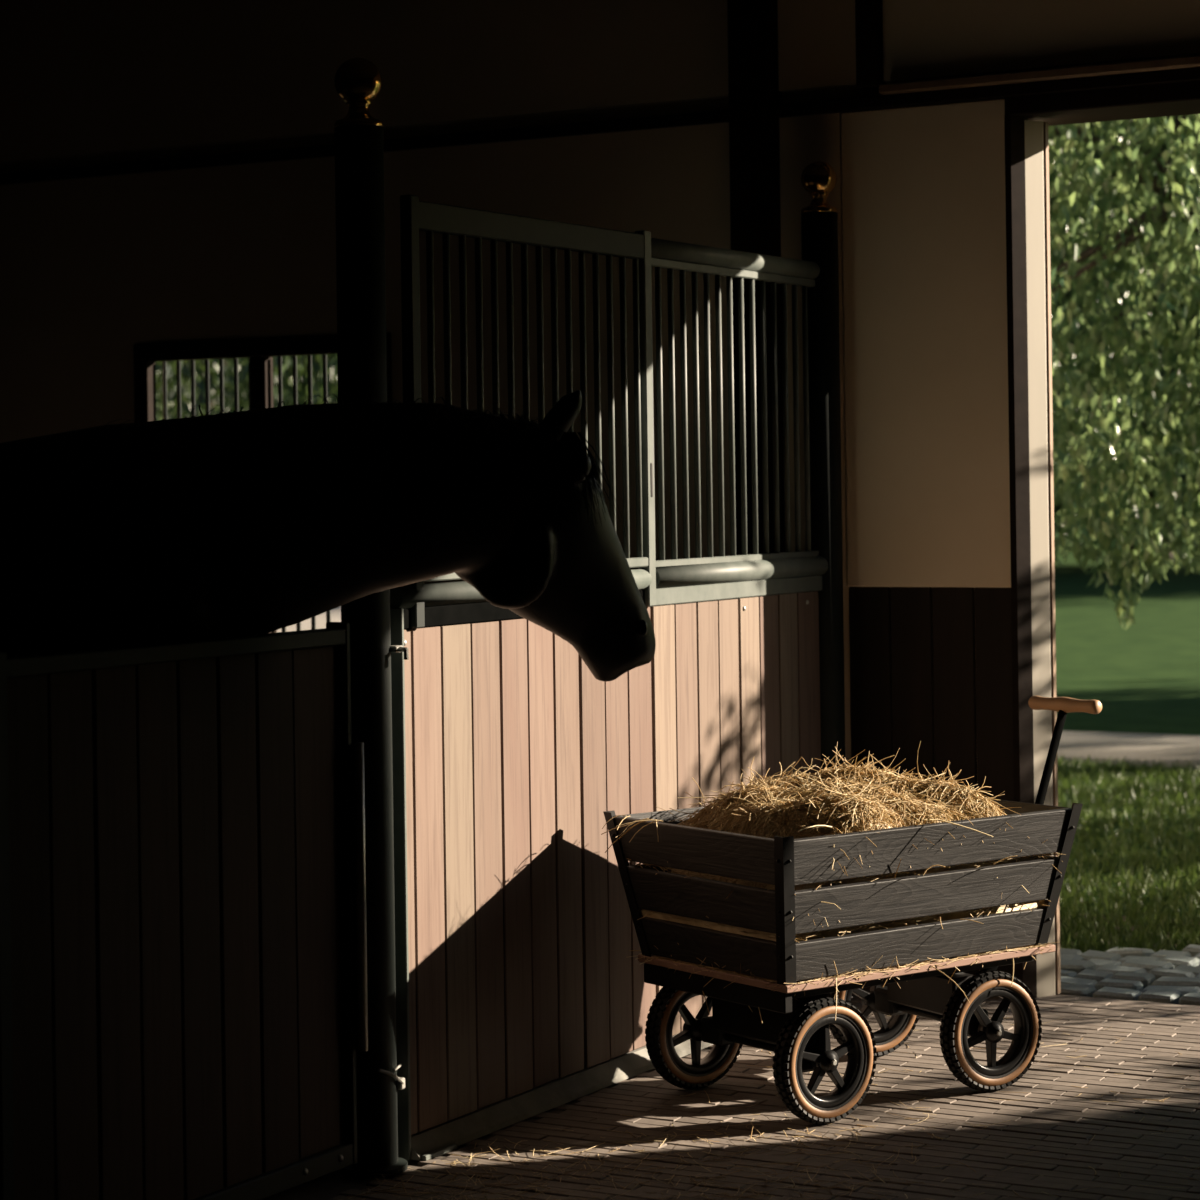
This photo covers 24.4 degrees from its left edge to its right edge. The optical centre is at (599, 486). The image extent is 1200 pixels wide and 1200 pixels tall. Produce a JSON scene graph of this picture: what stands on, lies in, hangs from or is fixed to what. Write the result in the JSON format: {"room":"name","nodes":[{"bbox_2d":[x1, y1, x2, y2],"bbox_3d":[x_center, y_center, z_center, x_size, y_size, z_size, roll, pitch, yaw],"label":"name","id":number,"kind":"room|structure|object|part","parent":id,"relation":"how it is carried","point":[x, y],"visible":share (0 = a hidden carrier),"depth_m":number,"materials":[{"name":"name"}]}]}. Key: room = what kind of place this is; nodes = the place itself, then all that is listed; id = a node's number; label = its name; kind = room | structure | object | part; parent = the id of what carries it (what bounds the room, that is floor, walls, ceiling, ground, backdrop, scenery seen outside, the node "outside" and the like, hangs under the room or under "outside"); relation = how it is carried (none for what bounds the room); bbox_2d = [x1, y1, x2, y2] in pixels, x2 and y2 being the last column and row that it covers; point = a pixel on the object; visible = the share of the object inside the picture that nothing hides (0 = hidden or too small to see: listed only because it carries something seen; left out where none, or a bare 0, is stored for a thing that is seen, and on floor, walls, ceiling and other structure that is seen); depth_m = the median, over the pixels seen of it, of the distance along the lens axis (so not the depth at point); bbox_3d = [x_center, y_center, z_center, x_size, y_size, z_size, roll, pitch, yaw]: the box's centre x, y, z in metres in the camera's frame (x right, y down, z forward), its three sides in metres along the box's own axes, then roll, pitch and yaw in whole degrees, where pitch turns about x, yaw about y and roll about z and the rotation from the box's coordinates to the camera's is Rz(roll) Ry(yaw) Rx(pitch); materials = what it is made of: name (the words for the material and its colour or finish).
{"room":"horse stable","nodes":[
{"label":"horse stable","id":0,"kind":"room"},
{"bbox_2d":[0,0,1199,985],"bbox_3d":[2.154,-0.231,7.672,10.600,3.800,0.280,-1,0,29],"label":"wall","id":1,"kind":"structure","parent":0,"point":[92,269],"depth_m":8.72,"materials":[{"name":"beige paint"}]},
{"bbox_2d":[133,332,391,633],"bbox_3d":[-1.131,0.034,9.395,1.060,1.065,0.072,-1,0,29],"label":"window","id":2,"kind":"structure","parent":1,"relation":"in","point":[260,353],"depth_m":9.43,"materials":[{"name":"black paint"}]},
{"bbox_3d":[-1.136,0.034,9.386,1.060,1.065,0.050,-1,0,29],"label":"frame","id":3,"kind":"part","parent":2,"relation":"part of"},
{"bbox_3d":[-0.893,-0.387,9.257,3.740,1.419,0.030,-1,0,29],"label":"plaster panel","id":4,"kind":"part","parent":1,"relation":"part of","materials":[{"name":"paint"}]},
{"bbox_2d":[411,1035,713,1160],"bbox_3d":[0.159,1.476,7.273,0.075,0.043,2.404,-1,0,29],"label":"baseboard","id":5,"kind":"structure","parent":1,"relation":"attached to","point":[481,1122],"depth_m":6.68,"materials":[{"name":"metal"}]},
{"bbox_2d":[0,67,1199,184],"bbox_3d":[1.984,-1.155,7.600,10.400,0.036,0.060,-1,0,29],"label":"trim","id":6,"kind":"structure","parent":1,"relation":"attached to","point":[1186,74],"depth_m":8.64,"materials":[{"name":"brown wood"}]},
{"bbox_2d":[727,0,784,554],"bbox_3d":[0.483,-0.307,8.438,0.140,3.600,0.090,-1,0,29],"label":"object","id":7,"kind":"structure","parent":1,"relation":"attached to","point":[753,80],"depth_m":8.40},
{"bbox_2d":[855,0,885,89],"bbox_3d":[0.800,-1.648,8.260,0.070,0.928,0.070,-1,0,29],"label":"trim","id":8,"kind":"structure","parent":1,"relation":"attached to","point":[868,13],"depth_m":8.23,"materials":[{"name":"brown wood"}]},
{"bbox_3d":[0.968,-0.413,8.201,0.530,1.419,0.035,-1,0,29],"label":"plaster panel","id":9,"kind":"part","parent":1,"relation":"part of","materials":[{"name":"beige paint"}]},
{"bbox_2d":[879,55,1199,94],"bbox_3d":[3.671,-1.211,6.622,6.500,0.027,0.100,-1,0,29],"label":"trim","id":10,"kind":"structure","parent":1,"relation":"attached to","point":[1187,61],"depth_m":7.93,"materials":[{"name":"brown wood"}]},
{"bbox_2d":[1004,81,1199,997],"bbox_3d":[2.359,0.160,7.558,2.560,2.612,0.302,-1,0,29],"label":"door frame","id":11,"kind":"structure","parent":1,"relation":"in","point":[1027,119],"depth_m":8.06,"materials":[{"name":"beige paint"}]},
{"bbox_3d":[1.226,0.203,8.068,0.045,2.560,0.072,-1,0,29],"label":"frame post","id":12,"kind":"part","parent":11,"relation":"part of","materials":[{"name":"brown wood"}]},
{"bbox_2d":[262,985,1199,1199],"bbox_3d":[-0.464,1.606,2.998,10.600,0.202,10.740,-1,0,29],"label":"floor","id":13,"kind":"structure","parent":0,"point":[1045,1119],"depth_m":6.42,"materials":[{"name":"brick"}]},
{"bbox_2d":[0,390,655,681],"bbox_3d":[-1.555,0.671,6.197,3.317,1.702,0.727,-1,0,16],"label":"horse","id":14,"kind":"object","parent":13,"relation":"on","point":[265,520],"visible":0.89,"depth_m":5.76},
{"bbox_2d":[334,58,408,1176],"bbox_3d":[-0.517,0.280,6.143,0.149,2.455,0.149,-1,0,-32],"label":"post","id":15,"kind":"object","parent":13,"relation":"on","point":[358,136],"visible":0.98,"depth_m":6.10,"materials":[{"name":"grey metal"}]},
{"bbox_2d":[0,622,367,1199],"bbox_3d":[-0.825,0.888,5.572,0.081,1.178,1.155,-1,0,29],"label":"door","id":16,"kind":"structure","parent":15,"relation":"attached to","point":[178,1021],"depth_m":5.55,"materials":[{"name":"brown wood"}]},
{"bbox_3d":[-0.848,0.330,5.566,0.052,0.035,1.130,-1,0,29],"label":"rail","id":17,"kind":"part","parent":16,"relation":"part of","materials":[{"name":"black paint"}]},
{"bbox_3d":[-0.832,1.454,5.566,0.052,0.047,1.130,-1,0,29],"label":"rail","id":18,"kind":"part","parent":16,"relation":"part of","materials":[{"name":"grey metal"}]},
{"bbox_3d":[-0.520,0.892,6.050,0.022,0.670,0.022,-1,0,29],"label":"hinge rod","id":19,"kind":"part","parent":16,"relation":"part of","materials":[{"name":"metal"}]},
{"bbox_3d":[-0.500,1.499,6.143,0.150,0.016,0.150,-1,0,29],"label":"foot plate","id":20,"kind":"part","parent":15,"relation":"part of","materials":[{"name":"black paint"}]},
{"bbox_2d":[390,195,655,1160],"bbox_3d":[-0.154,0.420,6.744,0.098,2.165,1.214,-1,0,29],"label":"door","id":21,"kind":"structure","parent":15,"relation":"attached to","point":[516,973],"depth_m":6.65,"materials":[{"name":"brown wood"}]},
{"bbox_3d":[-0.161,-0.620,6.772,0.028,0.065,1.080,-1,0,29],"label":"head rail","id":22,"kind":"part","parent":21,"relation":"part of","materials":[{"name":"grey metal"}]},
{"bbox_3d":[-0.149,0.200,6.772,0.028,0.025,1.080,-1,0,29],"label":"sill rail","id":23,"kind":"part","parent":21,"relation":"part of","materials":[{"name":"grey metal"}]},
{"bbox_2d":[338,1015,1199,1199],"bbox_3d":[0.569,1.481,6.094,1.890,0.021,3.460,-1,0,29],"label":"litter","id":24,"kind":"object","parent":13,"relation":"on","point":[754,1138],"visible":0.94,"depth_m":6.08,"materials":[{"name":"yellow plant"}]},
{"bbox_2d":[801,161,845,770],"bbox_3d":[0.665,0.263,8.234,0.150,2.455,0.150,-1,0,29],"label":"post","id":25,"kind":"object","parent":13,"relation":"on","point":[819,219],"visible":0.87,"depth_m":8.19,"materials":[{"name":"grey metal"}]},
{"bbox_2d":[650,238,827,1035],"bbox_3d":[0.387,0.395,7.734,0.064,2.108,1.051,-1,0,29],"label":"stall","id":26,"kind":"object","parent":25,"relation":"attached to","point":[735,664],"visible":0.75,"depth_m":7.69,"materials":[{"name":"brown wood"}]},
{"bbox_3d":[0.367,-0.595,7.741,0.028,0.022,1.045,-1,0,29],"label":"head rail","id":27,"kind":"part","parent":26,"relation":"part of","materials":[{"name":"grey metal"}]},
{"bbox_3d":[0.378,0.201,7.741,0.028,0.019,1.045,-1,0,29],"label":"sill rail","id":28,"kind":"part","parent":26,"relation":"part of","materials":[{"name":"grey metal"}]},
{"bbox_2d":[603,696,1101,1123],"bbox_3d":[0.736,1.027,6.984,1.293,0.927,0.689,-1,0,-36],"label":"wagon","id":29,"kind":"object","parent":13,"relation":"on","point":[797,1032],"visible":0.98,"depth_m":6.68,"materials":[{"name":"black wood"}]},
{"bbox_3d":[0.383,1.349,6.721,0.017,0.017,0.530,-1,0,-36],"label":"axle rod","id":30,"kind":"part","parent":29,"relation":"part of","materials":[{"name":"black metal"}]},
{"bbox_2d":[601,741,1065,1023],"bbox_3d":[0.580,0.944,6.826,1.074,0.616,0.791,-1,0,-36],"label":"heap","id":31,"kind":"object","parent":29,"relation":"in","point":[844,799],"visible":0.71,"depth_m":6.71,"materials":[{"name":"yellow plant"}]},
{"bbox_3d":[0.839,1.342,7.056,0.017,0.017,0.530,-1,0,-30],"label":"axle rod","id":32,"kind":"part","parent":29,"relation":"part of","materials":[{"name":"black metal"}]},
{"label":"outside","id":33,"kind":"structure","parent":0,"visible":0},
{"bbox_2d":[1057,731,1199,768],"bbox_3d":[4.812,1.454,14.564,54.044,0.075,1.650,-1,0,31],"label":"gravel path","id":34,"kind":"structure","parent":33,"point":[1100,745],"depth_m":15.38,"materials":[{"name":"beige gravel"}]},
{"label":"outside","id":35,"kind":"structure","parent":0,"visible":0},
{"bbox_2d":[277,606,340,632],"bbox_3d":[-4.130,1.653,34.805,12.500,0.212,9.500,-1,0,29],"label":"gravel yard","id":36,"kind":"structure","parent":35,"point":[336,612],"depth_m":31.59,"materials":[{"name":"beige gravel"}]},
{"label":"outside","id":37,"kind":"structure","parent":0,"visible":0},
{"bbox_2d":[1055,525,1199,953],"bbox_3d":[15.547,1.283,47.764,100.000,0.090,81.561,-1,0,29],"label":"lawn","id":38,"kind":"structure","parent":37,"point":[1135,853],"depth_m":14.24,"materials":[{"name":"green plant"}]},
{"bbox_2d":[155,355,333,420],"bbox_3d":[-5.068,-1.792,25.919,6.899,6.928,6.528,-1,0,-34],"label":"tree","id":39,"kind":"object","parent":38,"relation":"on","point":[171,385],"visible":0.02,"depth_m":25.54,"materials":[{"name":"green plant"}]},
{"bbox_2d":[156,354,337,418],"bbox_3d":[-1.119,-1.498,21.800,6.196,6.227,5.977,-1,0,-40],"label":"tree","id":40,"kind":"object","parent":38,"relation":"on","point":[287,366],"visible":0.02,"depth_m":20.60,"materials":[{"name":"green plant"}]},
{"bbox_2d":[156,357,337,415],"bbox_3d":[-7.188,-2.844,48.367,10.234,9.093,11.948,-1,0,27],"label":"tree","id":41,"kind":"object","parent":38,"relation":"on","point":[211,378],"visible":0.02,"depth_m":48.55,"materials":[{"name":"green plant"}]},
{"bbox_2d":[159,354,337,416],"bbox_3d":[-1.877,-5.111,57.929,16.342,13.475,15.867,-1,0,-21],"label":"tree","id":42,"kind":"object","parent":38,"relation":"on","point":[171,396],"visible":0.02,"depth_m":56.99,"materials":[{"name":"green plant"}]},
{"bbox_2d":[1048,114,1199,629],"bbox_3d":[2.829,-1.907,14.773,6.924,6.998,6.715,-1,0,16],"label":"willow tree","id":43,"kind":"object","parent":38,"relation":"on","point":[1173,174],"visible":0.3,"depth_m":13.56,"materials":[{"name":"green plant"}]},
{"bbox_2d":[1049,119,1199,566],"bbox_3d":[9.701,-5.154,47.962,16.927,13.231,15.771,-1,0,22],"label":"tree","id":44,"kind":"object","parent":38,"relation":"on","point":[1057,508],"visible":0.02,"depth_m":45.11,"materials":[{"name":"green plant"}]},
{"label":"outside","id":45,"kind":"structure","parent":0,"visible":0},
{"bbox_2d":[1060,913,1199,1005],"bbox_3d":[2.501,1.554,8.444,20.000,0.221,1.660,-1,0,29],"label":"strip","id":46,"kind":"object","parent":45,"point":[1136,974],"visible":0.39,"depth_m":8.39,"materials":[{"name":"stone"}]}
]}

